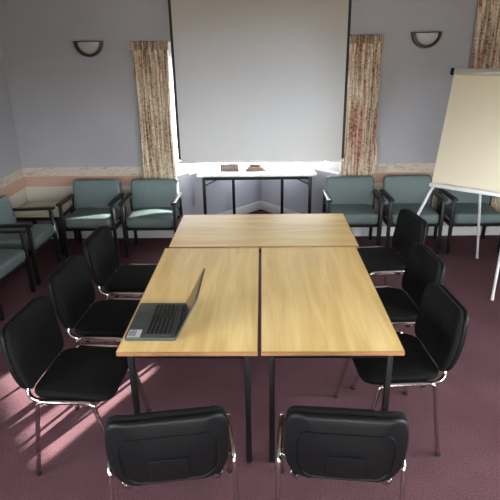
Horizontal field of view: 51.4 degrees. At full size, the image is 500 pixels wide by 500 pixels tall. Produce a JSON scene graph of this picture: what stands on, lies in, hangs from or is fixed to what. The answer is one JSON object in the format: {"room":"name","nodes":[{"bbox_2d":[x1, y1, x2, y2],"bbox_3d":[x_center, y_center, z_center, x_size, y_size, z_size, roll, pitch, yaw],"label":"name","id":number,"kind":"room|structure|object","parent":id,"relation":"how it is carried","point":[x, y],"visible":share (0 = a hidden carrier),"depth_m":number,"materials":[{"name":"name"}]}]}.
{"room":"meeting room","nodes":[
{"label":"meeting room","id":0,"kind":"room"},
{"bbox_2d":[0,45,31,223],"bbox_3d":[-2.792,-0.034,2.144,0.220,2.800,7.700,0,21,1],"label":"wall","id":1,"kind":"structure","parent":0,"point":[11,170],"depth_m":5.61,"materials":[{"name":"grey paint"}]},
{"bbox_2d":[0,177,26,197],"bbox_3d":[-2.661,0.622,2.393,0.020,0.112,7.688,0,21,1],"label":"trim","id":2,"kind":"structure","parent":1,"relation":"attached to","point":[20,184],"depth_m":5.69,"materials":[{"name":"pink paint"}]},
{"bbox_2d":[168,42,260,214],"bbox_3d":[-0.474,-1.693,6.265,0.220,2.800,1.526,18,29,40],"label":"wall","id":3,"kind":"structure","parent":0,"point":[218,192],"depth_m":6.51,"materials":[{"name":"grey paint"}]},
{"bbox_2d":[169,53,212,171],"bbox_3d":[-0.527,-1.666,6.192,0.070,1.295,1.300,18,29,40],"label":"window","id":4,"kind":"structure","parent":3,"relation":"in","point":[191,165],"depth_m":6.17,"materials":[{"name":"white"}]},
{"bbox_2d":[169,54,177,147],"bbox_3d":[-0.475,-1.782,6.106,0.044,1.005,1.200,18,29,40],"label":"roller blind","id":5,"kind":"object","parent":4,"relation":"attached to","point":[170,56],"visible":0.02,"depth_m":5.74,"materials":[{"name":"fabric"}]},
{"bbox_2d":[176,163,230,175],"bbox_3d":[-0.404,-1.068,6.461,0.130,0.026,1.511,18,29,40],"label":"trim","id":6,"kind":"structure","parent":3,"relation":"attached to","point":[213,165],"depth_m":6.19,"materials":[{"name":"white paint"}]},
{"bbox_2d":[220,201,260,213],"bbox_3d":[-0.366,-0.417,6.678,0.019,0.120,1.496,18,29,40],"label":"baseboard","id":7,"kind":"structure","parent":3,"relation":"attached to","point":[252,207],"depth_m":6.99,"materials":[{"name":"white paint"}]},
{"bbox_2d":[0,0,477,230],"bbox_3d":[0.391,-1.506,5.751,6.425,2.800,0.220,0,21,1],"label":"wall","id":8,"kind":"structure","parent":0,"point":[75,114],"depth_m":5.53,"materials":[{"name":"grey paint"}]},
{"bbox_2d":[25,175,142,186],"bbox_3d":[-1.764,-0.790,5.951,1.655,0.112,0.020,0,21,1],"label":"trim","id":9,"kind":"structure","parent":8,"relation":"attached to","point":[47,180],"depth_m":5.95,"materials":[{"name":"pink paint"}]},
{"bbox_2d":[73,41,102,56],"bbox_3d":[-1.677,-2.091,5.407,0.296,0.157,0.078,0,21,1],"label":"wall lamp","id":10,"kind":"object","parent":8,"relation":"attached to","point":[85,48],"visible":1,"depth_m":5.38,"materials":[{"name":"white glass"}]},
{"bbox_2d":[51,228,173,238],"bbox_3d":[-1.744,-0.199,6.184,1.675,0.120,0.018,0,21,1],"label":"baseboard","id":11,"kind":"structure","parent":8,"relation":"attached to","point":[155,233],"depth_m":6.17,"materials":[{"name":"white paint"}]},
{"bbox_2d":[128,41,177,220],"bbox_3d":[-1.029,-1.204,5.735,0.424,2.046,0.077,0,21,1],"label":"curtain","id":12,"kind":"object","parent":8,"relation":"hanging from","point":[150,59],"visible":0.71,"depth_m":5.58,"materials":[{"name":"fabric"}]},
{"bbox_2d":[339,34,384,227],"bbox_3d":[1.200,-1.232,5.674,0.432,2.071,0.072,0,21,1],"label":"curtain","id":13,"kind":"object","parent":8,"relation":"hanging from","point":[365,52],"visible":0.62,"depth_m":5.53,"materials":[{"name":"fabric"}]},
{"bbox_2d":[374,172,433,182],"bbox_3d":[1.792,-0.817,5.862,1.460,0.112,0.020,0,21,1],"label":"trim","id":14,"kind":"structure","parent":8,"relation":"attached to","point":[378,178],"depth_m":5.85,"materials":[{"name":"pink paint"}]},
{"bbox_2d":[351,225,499,235],"bbox_3d":[2.227,-0.228,6.085,2.350,0.120,0.018,0,21,1],"label":"baseboard","id":15,"kind":"structure","parent":8,"relation":"attached to","point":[492,230],"depth_m":6.08,"materials":[{"name":"white paint"}]},
{"bbox_2d":[411,32,441,47],"bbox_3d":[1.801,-2.143,5.309,0.296,0.157,0.078,0,21,1],"label":"wall lamp","id":16,"kind":"object","parent":8,"relation":"attached to","point":[420,39],"visible":1,"depth_m":5.29,"materials":[{"name":"white glass"}]},
{"bbox_2d":[453,0,499,226],"bbox_3d":[2.792,-1.462,5.546,1.062,2.541,0.079,0,21,1],"label":"curtain","id":17,"kind":"object","parent":8,"relation":"hanging from","point":[485,54],"visible":0.22,"depth_m":5.27,"materials":[{"name":"fabric"}]},
{"bbox_2d":[0,209,499,499],"bbox_3d":[0.347,1.036,3.248,6.425,0.100,9.540,0,21,1],"label":"floor","id":18,"kind":"structure","parent":0,"point":[74,460],"depth_m":3.25,"materials":[{"name":"carpet"}]},
{"bbox_2d":[0,229,35,320],"bbox_3d":[-2.277,0.133,4.492,0.520,0.758,0.602,1,22,6],"label":"armchair","id":19,"kind":"object","parent":18,"relation":"on","point":[11,260],"visible":1,"depth_m":4.60,"materials":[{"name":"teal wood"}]},
{"bbox_2d":[0,195,61,284],"bbox_3d":[-2.253,-0.118,5.130,0.520,0.758,0.602,0,21,1],"label":"armchair","id":20,"kind":"object","parent":18,"relation":"on","point":[38,235],"visible":0.92,"depth_m":5.06,"materials":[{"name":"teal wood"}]},
{"bbox_2d":[14,201,78,254],"bbox_3d":[-2.290,-0.252,5.863,0.530,0.470,0.520,0,21,1],"label":"table","id":21,"kind":"object","parent":18,"relation":"on","point":[40,215],"visible":0.65,"depth_m":5.65,"materials":[{"name":"beige laminate"}]},
{"bbox_2d":[0,296,150,476],"bbox_3d":[-0.939,0.712,2.856,0.595,0.832,0.570,1,22,4],"label":"chair","id":22,"kind":"object","parent":18,"relation":"on","point":[31,339],"visible":0.92,"depth_m":2.75,"materials":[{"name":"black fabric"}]},
{"bbox_2d":[56,179,128,257],"bbox_3d":[-1.705,-0.351,5.698,0.602,0.758,0.520,0,21,1],"label":"armchair","id":23,"kind":"object","parent":18,"relation":"on","point":[95,202],"visible":0.94,"depth_m":5.73,"materials":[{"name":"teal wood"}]},
{"bbox_2d":[48,255,148,404],"bbox_3d":[-0.924,0.489,3.423,0.595,0.832,0.570,1,22,4],"label":"chair","id":24,"kind":"object","parent":18,"relation":"on","point":[70,286],"visible":0.84,"depth_m":3.32,"materials":[{"name":"black leather"}]},
{"bbox_2d":[83,226,156,343],"bbox_3d":[-0.896,0.264,3.994,0.595,0.832,0.570,0,21,3],"label":"chair","id":25,"kind":"object","parent":18,"relation":"on","point":[101,256],"visible":0.71,"depth_m":3.89,"materials":[{"name":"black leather"}]},
{"bbox_2d":[118,179,182,257],"bbox_3d":[-1.055,-0.355,5.682,0.602,0.758,0.520,0,21,1],"label":"armchair","id":26,"kind":"object","parent":18,"relation":"on","point":[156,204],"visible":0.99,"depth_m":5.72,"materials":[{"name":"teal fabric"}]},
{"bbox_2d":[104,405,238,499],"bbox_3d":[-0.343,0.910,2.324,0.570,0.832,0.595,-4,22,-7],"label":"chair","id":27,"kind":"object","parent":18,"relation":"on","point":[147,448],"visible":1,"depth_m":1.96,"materials":[{"name":"black leather"}]},
{"bbox_2d":[116,248,258,462],"bbox_3d":[-0.288,0.580,3.303,0.692,0.730,1.396,0,21,1],"label":"meeting table","id":28,"kind":"object","parent":18,"relation":"on","point":[223,320],"visible":0.88,"depth_m":2.96,"materials":[{"name":"brown wood"}]},
{"bbox_2d":[125,268,204,340],"bbox_3d":[-0.441,0.278,2.752,0.384,0.235,0.385,0,21,1],"label":"laptop","id":29,"kind":"object","parent":28,"relation":"on","point":[151,321],"visible":1,"depth_m":2.74,"materials":[{"name":"grey plastic"}]},
{"bbox_2d":[197,163,316,214],"bbox_3d":[0.088,-0.637,6.368,1.371,0.742,0.639,0,21,1],"label":"folding table","id":30,"kind":"object","parent":18,"relation":"on","point":[275,171],"visible":0.74,"depth_m":6.02,"materials":[{"name":"white laminate"}]},
{"bbox_2d":[220,164,238,171],"bbox_3d":[-0.239,-0.967,6.095,0.225,0.083,0.075,0,21,1],"label":"sign","id":31,"kind":"object","parent":30,"relation":"on","point":[223,167],"visible":1,"depth_m":6.09,"materials":[{"name":"brown wood"}]},
{"bbox_2d":[246,163,266,171],"bbox_3d":[0.071,-0.966,6.088,0.245,0.076,0.100,0,21,1],"label":"block","id":32,"kind":"object","parent":30,"relation":"on","point":[253,167],"visible":1,"depth_m":6.06,"materials":[{"name":"brown wood"}]},
{"bbox_2d":[169,213,358,251],"bbox_3d":[0.112,0.168,4.324,1.400,0.730,0.787,0,21,1],"label":"meeting table","id":33,"kind":"object","parent":18,"relation":"on","point":[259,231],"visible":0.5,"depth_m":4.12,"materials":[{"name":"brown wood"}]},
{"bbox_2d":[261,247,404,462],"bbox_3d":[0.419,0.575,3.285,0.692,0.730,1.396,0,21,1],"label":"meeting table","id":34,"kind":"object","parent":18,"relation":"on","point":[317,302],"visible":0.92,"depth_m":2.87,"materials":[{"name":"brown wood"}]},
{"bbox_2d":[275,405,408,499],"bbox_3d":[0.396,0.900,2.319,0.570,0.832,0.595,1,22,6],"label":"chair","id":35,"kind":"object","parent":18,"relation":"on","point":[350,444],"visible":1,"depth_m":1.96,"materials":[{"name":"black plastic"}]},
{"bbox_2d":[322,175,385,245],"bbox_3d":[1.105,-0.390,5.674,0.602,0.758,0.520,0,21,1],"label":"armchair","id":36,"kind":"object","parent":18,"relation":"on","point":[352,196],"visible":0.86,"depth_m":5.72,"materials":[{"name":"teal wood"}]},
{"bbox_2d":[357,209,427,295],"bbox_3d":[1.077,0.120,4.274,0.595,0.832,0.570,-3,22,-5],"label":"chair","id":37,"kind":"object","parent":18,"relation":"on","point":[410,228],"visible":0.68,"depth_m":4.20,"materials":[{"name":"black leather"}]},
{"bbox_2d":[351,243,444,389],"bbox_3d":[0.935,0.414,3.531,0.595,0.832,0.570,-2,21,-3],"label":"chair","id":38,"kind":"object","parent":18,"relation":"on","point":[423,266],"visible":0.51,"depth_m":3.47,"materials":[{"name":"black leather"}]},
{"bbox_2d":[333,282,468,456],"bbox_3d":[0.838,0.645,2.947,0.595,0.832,0.570,-2,21,-2],"label":"chair","id":39,"kind":"object","parent":18,"relation":"on","point":[442,322],"visible":0.84,"depth_m":2.81,"materials":[{"name":"black leather"}]},
{"bbox_2d":[376,175,447,253],"bbox_3d":[1.740,-0.394,5.658,0.602,0.758,0.520,0,21,1],"label":"armchair","id":40,"kind":"object","parent":18,"relation":"on","point":[400,192],"visible":0.79,"depth_m":5.70,"materials":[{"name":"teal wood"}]},
{"bbox_2d":[417,68,499,300],"bbox_3d":[2.014,-0.685,4.828,1.070,1.908,0.929,16,27,37],"label":"easel","id":41,"kind":"object","parent":18,"relation":"on","point":[468,157],"visible":0.95,"depth_m":4.47,"materials":[{"name":"beige paper"}]},
{"bbox_2d":[429,183,499,196],"bbox_3d":[1.894,-0.512,4.475,0.700,0.044,0.055,16,27,37],"label":"tray","id":42,"kind":"object","parent":41,"relation":"on","point":[465,187],"depth_m":4.47,"materials":[{"name":"white metal"}]},
{"bbox_2d":[433,188,499,253],"bbox_3d":[2.390,-0.399,5.642,0.602,0.758,0.520,0,21,1],"label":"armchair","id":43,"kind":"object","parent":18,"relation":"on","point":[461,207],"visible":0.59,"depth_m":5.53,"materials":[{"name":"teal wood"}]},
{"bbox_2d":[261,162,339,213],"bbox_3d":[0.663,-1.699,6.232,0.220,2.800,1.453,-17,26,-34],"label":"wall","id":44,"kind":"structure","parent":0,"point":[295,191],"depth_m":6.53,"materials":[{"name":"grey paint"}]},
{"bbox_2d":[261,201,299,213],"bbox_3d":[0.590,-0.424,6.655,0.019,0.120,1.423,-17,26,-34],"label":"baseboard","id":45,"kind":"structure","parent":44,"relation":"attached to","point":[271,208],"depth_m":6.97,"materials":[{"name":"white paint"}]},
{"bbox_2d":[285,162,338,174],"bbox_3d":[0.610,-1.075,6.434,0.130,0.026,1.438,-17,26,-34],"label":"trim","id":46,"kind":"structure","parent":44,"relation":"attached to","point":[302,164],"depth_m":6.18,"materials":[{"name":"white paint"}]},
{"bbox_2d":[304,162,328,167],"bbox_3d":[0.635,-1.705,6.243,0.070,1.295,1.120,-17,26,-34],"label":"window","id":47,"kind":"structure","parent":44,"relation":"in","point":[322,164],"depth_m":6.17,"materials":[{"name":"white"}]},
{"bbox_3d":[0.300,-1.662,2.188,6.425,0.100,9.540,0,21,1],"label":"ceiling","id":48,"kind":"structure","parent":0,"visible":0},
{"bbox_2d":[168,0,351,163],"bbox_3d":[0.103,-1.821,5.300,1.910,1.874,0.090,0,21,1],"label":"projector screen","id":49,"kind":"object","parent":48,"relation":"hanging from","point":[255,81],"visible":1,"depth_m":5.33,"materials":[{"name":"fabric"}]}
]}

